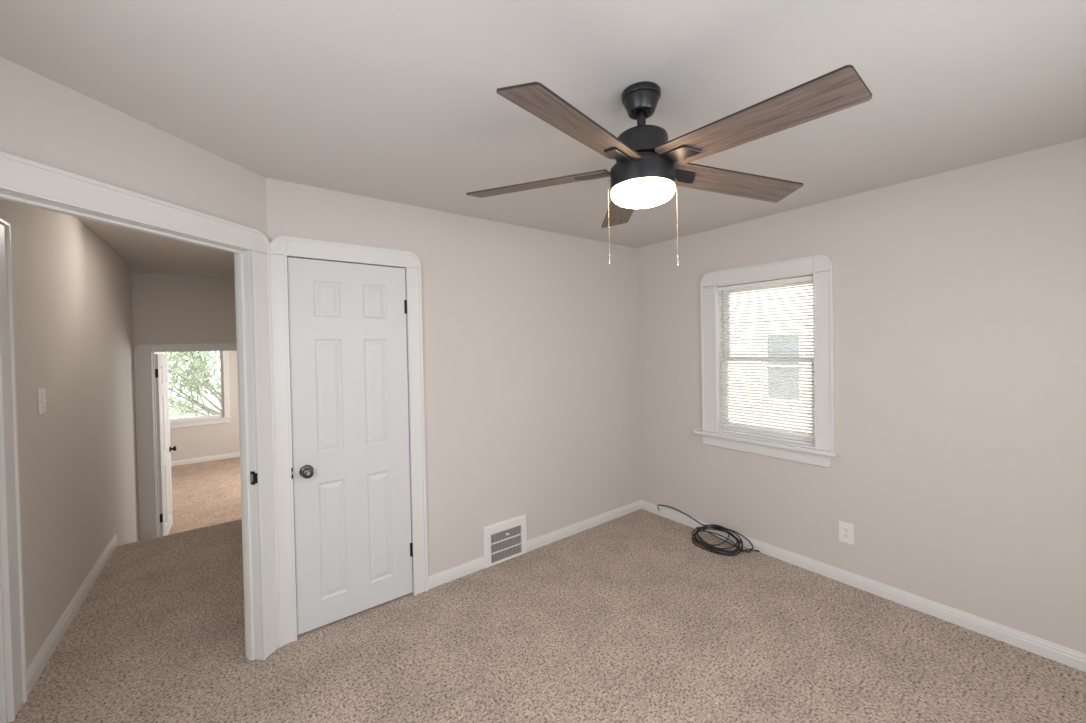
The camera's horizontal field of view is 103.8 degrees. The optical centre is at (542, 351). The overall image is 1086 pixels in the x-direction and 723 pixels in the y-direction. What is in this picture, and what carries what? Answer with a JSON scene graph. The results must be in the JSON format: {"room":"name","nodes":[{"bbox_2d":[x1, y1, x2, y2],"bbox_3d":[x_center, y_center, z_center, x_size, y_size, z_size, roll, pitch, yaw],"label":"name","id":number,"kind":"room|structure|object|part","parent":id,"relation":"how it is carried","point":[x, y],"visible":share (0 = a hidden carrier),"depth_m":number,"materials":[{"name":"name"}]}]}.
{"room":"empty bedroom","nodes":[
{"label":"empty bedroom","id":0,"kind":"room"},
{"bbox_2d":[0,199,139,712],"bbox_3d":[-2.222,0.691,1.619,0.120,3.127,6.780,-2,1,-36],"label":"wall","id":1,"kind":"structure","parent":0,"point":[72,292],"depth_m":2.53,"materials":[{"name":"beige paint"}]},
{"bbox_2d":[38,388,46,413],"bbox_3d":[-2.563,0.252,2.187,0.021,0.127,0.076,-2,1,-38],"label":"light switch","id":2,"kind":"object","parent":1,"relation":"attached to","point":[42,400],"visible":1,"depth_m":2.17,"materials":[{"name":"white plastic"}]},
{"bbox_2d":[27,533,116,695],"bbox_3d":[-2.874,1.513,2.657,0.014,0.100,1.925,-2,1,-36],"label":"baseboard","id":3,"kind":"structure","parent":1,"relation":"attached to","point":[43,656],"depth_m":2.38,"materials":[{"name":"white paint"}]},
{"bbox_2d":[0,57,266,236],"bbox_3d":[-1.575,0.380,1.580,0.085,2.527,1.300,-1,1,12],"label":"wall","id":4,"kind":"structure","parent":0,"point":[43,120],"depth_m":1.55,"materials":[{"name":"beige paint"}]},
{"bbox_2d":[0,151,427,722],"bbox_3d":[-1.649,0.496,1.941,1.475,2.188,2.005,-1,1,12],"label":"door frame","id":5,"kind":"structure","parent":4,"relation":"attached to","point":[23,181],"depth_m":2.11,"materials":[{"name":"white paint"}]},
{"bbox_3d":[-1.435,0.624,2.106,0.026,0.066,0.003,-1,1,12],"label":"strike plate","id":6,"kind":"part","parent":5,"relation":"part of","materials":[{"name":"black metal"}]},
{"bbox_2d":[131,271,236,347],"bbox_3d":[-3.796,0.654,4.607,1.210,3.177,0.120,-2,1,-38],"label":"wall","id":7,"kind":"structure","parent":0,"point":[166,308],"depth_m":4.51,"materials":[{"name":"beige paint"}]},
{"bbox_2d":[154,354,176,536],"bbox_3d":[-4.246,1.038,4.785,0.163,2.030,0.721,-2,1,-38],"label":"door","id":8,"kind":"structure","parent":7,"relation":"in","point":[164,449],"depth_m":4.69,"materials":[{"name":"white paint"}]},
{"bbox_3d":[-4.385,1.147,5.049,0.064,0.068,0.068,-2,1,-38],"label":"knob","id":9,"kind":"part","parent":8,"relation":"part of","materials":[{"name":"black metal"}]},
{"bbox_2d":[133,343,236,540],"bbox_3d":[-3.742,0.985,4.633,0.972,2.152,0.145,-2,1,-38],"label":"door frame","id":10,"kind":"structure","parent":7,"relation":"attached to","point":[144,360],"depth_m":4.33,"materials":[{"name":"white paint"}]},
{"bbox_2d":[168,457,241,534],"bbox_3d":[-5.190,2.116,6.266,3.750,0.100,4.210,-2,1,-38],"label":"floor","id":11,"kind":"structure","parent":0,"point":[208,493],"depth_m":6.18,"materials":[{"name":"carpet"}]},
{"bbox_2d":[170,351,239,460],"bbox_3d":[-6.538,0.882,7.973,3.750,2.570,0.140,-2,1,-38],"label":"wall","id":12,"kind":"structure","parent":0,"point":[191,442],"depth_m":8.10,"materials":[{"name":"beige paint"}]},
{"bbox_2d":[170,351,230,427],"bbox_3d":[-6.724,0.548,7.768,1.640,1.670,0.140,-2,1,-38],"label":"window","id":13,"kind":"structure","parent":12,"relation":"in","point":[224,359],"depth_m":8.18,"materials":[{"name":"white paint"}]},
{"bbox_2d":[171,452,239,465],"bbox_3d":[-6.470,2.026,7.928,3.750,0.100,0.014,-2,1,-38],"label":"baseboard","id":14,"kind":"structure","parent":12,"relation":"attached to","point":[237,454],"depth_m":8.01,"materials":[{"name":"white paint"}]},
{"bbox_2d":[266,178,640,575],"bbox_3d":[-0.230,0.331,3.185,3.052,2.527,0.120,-2,1,-38],"label":"wall","id":15,"kind":"structure","parent":0,"point":[531,343],"depth_m":3.11,"materials":[{"name":"beige paint"}]},
{"bbox_2d":[287,257,412,634],"bbox_3d":[-1.075,0.500,2.445,0.648,2.018,0.099,-2,1,-38],"label":"door","id":16,"kind":"structure","parent":15,"relation":"in","point":[350,472],"depth_m":2.43,"materials":[{"name":"white paint"}]},
{"bbox_3d":[-1.261,0.645,2.281,0.068,0.068,0.062,-2,1,-38],"label":"knob","id":17,"kind":"part","parent":16,"relation":"part of","materials":[{"name":"grey metal"}]},
{"bbox_2d":[483,514,526,567],"bbox_3d":[-0.263,1.359,3.065,0.360,0.288,0.030,-2,1,-38],"label":"air vent","id":18,"kind":"object","parent":15,"relation":"in","point":[504,540],"visible":1,"depth_m":3.06,"materials":[{"name":"white plastic"}]},
{"bbox_2d":[428,500,640,589],"bbox_3d":[0.093,1.453,3.349,2.094,0.088,0.014,-2,1,-38],"label":"baseboard","id":19,"kind":"structure","parent":15,"relation":"attached to","point":[453,573],"depth_m":3.29,"materials":[{"name":"white paint"}]},
{"bbox_2d":[0,0,1085,277],"bbox_3d":[-0.671,-0.936,2.809,4.150,0.166,6.780,-2,1,-38],"label":"ceiling","id":20,"kind":"structure","parent":0,"point":[398,101],"depth_m":1.45,"materials":[{"name":"paint"}]},
{"bbox_2d":[466,65,871,265],"bbox_3d":[0.363,-0.612,1.486,1.312,0.615,1.271,-2,1,-38],"label":"ceiling fan","id":21,"kind":"object","parent":20,"relation":"hanging from","point":[647,170],"visible":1,"depth_m":1.38,"materials":[{"name":"brown wood"}]},
{"bbox_3d":[-0.022,-0.649,1.654,0.561,0.006,0.137,-2,13,20],"label":"blade","id":22,"kind":"part","parent":21,"relation":"part of","materials":[{"name":"brown wood"}]},
{"bbox_3d":[0.107,-0.634,1.211,0.137,0.006,0.561,17,14,36],"label":"blade","id":23,"kind":"part","parent":21,"relation":"part of","materials":[{"name":"brown wood"}]},
{"bbox_3d":[0.239,-0.482,1.519,0.013,0.270,0.003,-1,1,1],"label":"pull chain","id":24,"kind":"part","parent":21,"relation":"part of","materials":[{"name":"gold metal"}]},
{"bbox_3d":[0.358,-0.656,1.913,0.137,0.006,0.561,-12,-1,2],"label":"blade","id":25,"kind":"part","parent":21,"relation":"part of","materials":[{"name":"brown wood"}]},
{"bbox_3d":[0.355,-0.554,1.518,0.222,0.054,0.222,-2,1,-38],"label":"lamp shade","id":26,"kind":"part","parent":21,"relation":"part of","materials":[{"name":"white glass"}]},
{"bbox_3d":[0.473,-0.481,1.519,0.013,0.280,0.003,-1,1,-1],"label":"pull chain","id":27,"kind":"part","parent":21,"relation":"part of","materials":[{"name":"gold metal"}]},
{"bbox_3d":[0.723,-0.645,1.631,0.561,0.006,0.137,2,-11,-16],"label":"blade","id":28,"kind":"part","parent":21,"relation":"part of","materials":[{"name":"brown wood"}]},
{"bbox_3d":[0.568,-0.632,1.198,0.137,0.007,0.561,14,-4,-34],"label":"blade","id":29,"kind":"part","parent":21,"relation":"part of","materials":[{"name":"brown wood"}]},
{"bbox_2d":[9,509,1085,722],"bbox_3d":[-0.268,1.547,2.380,4.050,0.080,5.490,-2,1,-38],"label":"floor","id":30,"kind":"structure","parent":0,"point":[623,619],"depth_m":2.14,"materials":[{"name":"beige carpet"}]},
{"bbox_2d":[657,505,759,555],"bbox_3d":[1.198,1.408,3.376,0.281,0.116,0.912,-2,1,-38],"label":"coiled cable","id":31,"kind":"object","parent":30,"relation":"on","point":[703,528],"visible":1,"depth_m":3.20,"materials":[{"name":"black plastic"}]},
{"bbox_2d":[637,137,1085,653],"bbox_3d":[1.944,0.297,2.736,0.150,2.527,3.480,-2,1,-38],"label":"wall","id":32,"kind":"structure","parent":0,"point":[958,472],"depth_m":2.34,"materials":[{"name":"beige paint"}]},
{"bbox_2d":[694,255,837,466],"bbox_3d":[1.602,0.057,3.127,0.205,1.374,0.997,-2,1,-38],"label":"window","id":33,"kind":"structure","parent":32,"relation":"in","point":[819,452],"depth_m":3.00,"materials":[{"name":"white paint"}]},
{"bbox_3d":[1.638,0.050,3.122,0.154,1.150,0.707,-2,1,-38],"label":"frame","id":34,"kind":"part","parent":33,"relation":"part of","materials":[{"name":"white plastic"}]},
{"bbox_2d":[718,276,814,441],"bbox_3d":[1.594,0.048,3.090,0.053,1.104,0.670,-2,1,-38],"label":"window blind","id":35,"kind":"object","parent":33,"relation":"attached to","point":[770,284],"visible":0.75,"depth_m":3.06,"materials":[{"name":"white plastic"}]},
{"bbox_3d":[1.393,0.061,3.332,0.008,1.078,0.008,-2,1,-38],"label":"lift cord","id":36,"kind":"part","parent":35,"relation":"part of","materials":[{"name":"white fabric"}]},
{"bbox_3d":[1.447,0.047,3.295,0.026,1.050,0.001,-2,1,-38],"label":"ladder cord","id":37,"kind":"part","parent":35,"relation":"part of","materials":[{"name":"white fabric"}]},
{"bbox_3d":[1.601,0.046,3.095,0.026,1.050,0.001,-2,1,-38],"label":"ladder cord","id":38,"kind":"part","parent":35,"relation":"part of","materials":[{"name":"white fabric"}]},
{"bbox_3d":[1.610,0.570,3.102,0.026,0.014,0.668,-2,1,-38],"label":"rail","id":39,"kind":"part","parent":35,"relation":"part of","materials":[{"name":"white plastic"}]},
{"bbox_3d":[1.755,0.046,2.894,0.026,1.050,0.001,-2,1,-38],"label":"ladder cord","id":40,"kind":"part","parent":35,"relation":"part of","materials":[{"name":"white fabric"}]},
{"bbox_3d":[1.778,0.061,2.830,0.008,1.078,0.008,-2,1,-38],"label":"lift cord","id":41,"kind":"part","parent":35,"relation":"part of","materials":[{"name":"white fabric"}]},
{"bbox_3d":[1.663,-0.219,3.140,0.030,0.588,0.683,-2,1,-38],"label":"sash","id":42,"kind":"part","parent":33,"relation":"part of","materials":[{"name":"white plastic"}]},
{"bbox_3d":[1.645,0.323,3.127,0.030,0.575,0.683,-2,1,-38],"label":"sash","id":43,"kind":"part","parent":33,"relation":"part of","materials":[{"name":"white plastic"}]},
{"bbox_2d":[839,521,853,544],"bbox_3d":[1.910,1.140,2.683,0.009,0.129,0.081,-2,1,-38],"label":"wall outlet","id":44,"kind":"object","parent":32,"relation":"attached to","point":[846,530],"visible":1,"depth_m":2.68,"materials":[{"name":"white plastic"}]},
{"bbox_2d":[641,500,1085,671],"bbox_3d":[1.900,1.428,2.703,0.014,0.088,3.240,-2,1,-38],"label":"baseboard","id":45,"kind":"structure","parent":32,"relation":"attached to","point":[1075,659],"depth_m":2.43,"materials":[{"name":"white paint"}]},
{"label":"outside","id":46,"kind":"structure","parent":0,"visible":0},
{"bbox_2d":[169,395,220,418],"bbox_3d":[-5.105,4.964,11.972,80.000,0.200,100.000,-2,1,-38],"label":"ground","id":47,"kind":"structure","parent":46,"point":[211,398],"depth_m":39.44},
{"bbox_2d":[154,351,221,418],"bbox_3d":[-9.337,1.233,12.356,6.761,7.418,6.166,-2,1,-38],"label":"tree","id":48,"kind":"object","parent":47,"relation":"on","point":[196,364],"visible":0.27,"depth_m":11.36,"materials":[{"name":"green plant"}]},
{"bbox_2d":[729,284,812,432],"bbox_3d":[6.954,0.682,8.627,5.750,8.000,12.800,-2,1,-38],"label":"house","id":49,"kind":"structure","parent":47,"relation":"on","point":[809,284],"depth_m":7.82,"materials":[{"name":"beige"}]},
{"bbox_3d":[4.344,0.259,7.687,0.011,1.142,0.545,-2,1,-38],"label":"pane","id":50,"kind":"part","parent":49,"relation":"part of","materials":[{"name":"grey"}]}
]}

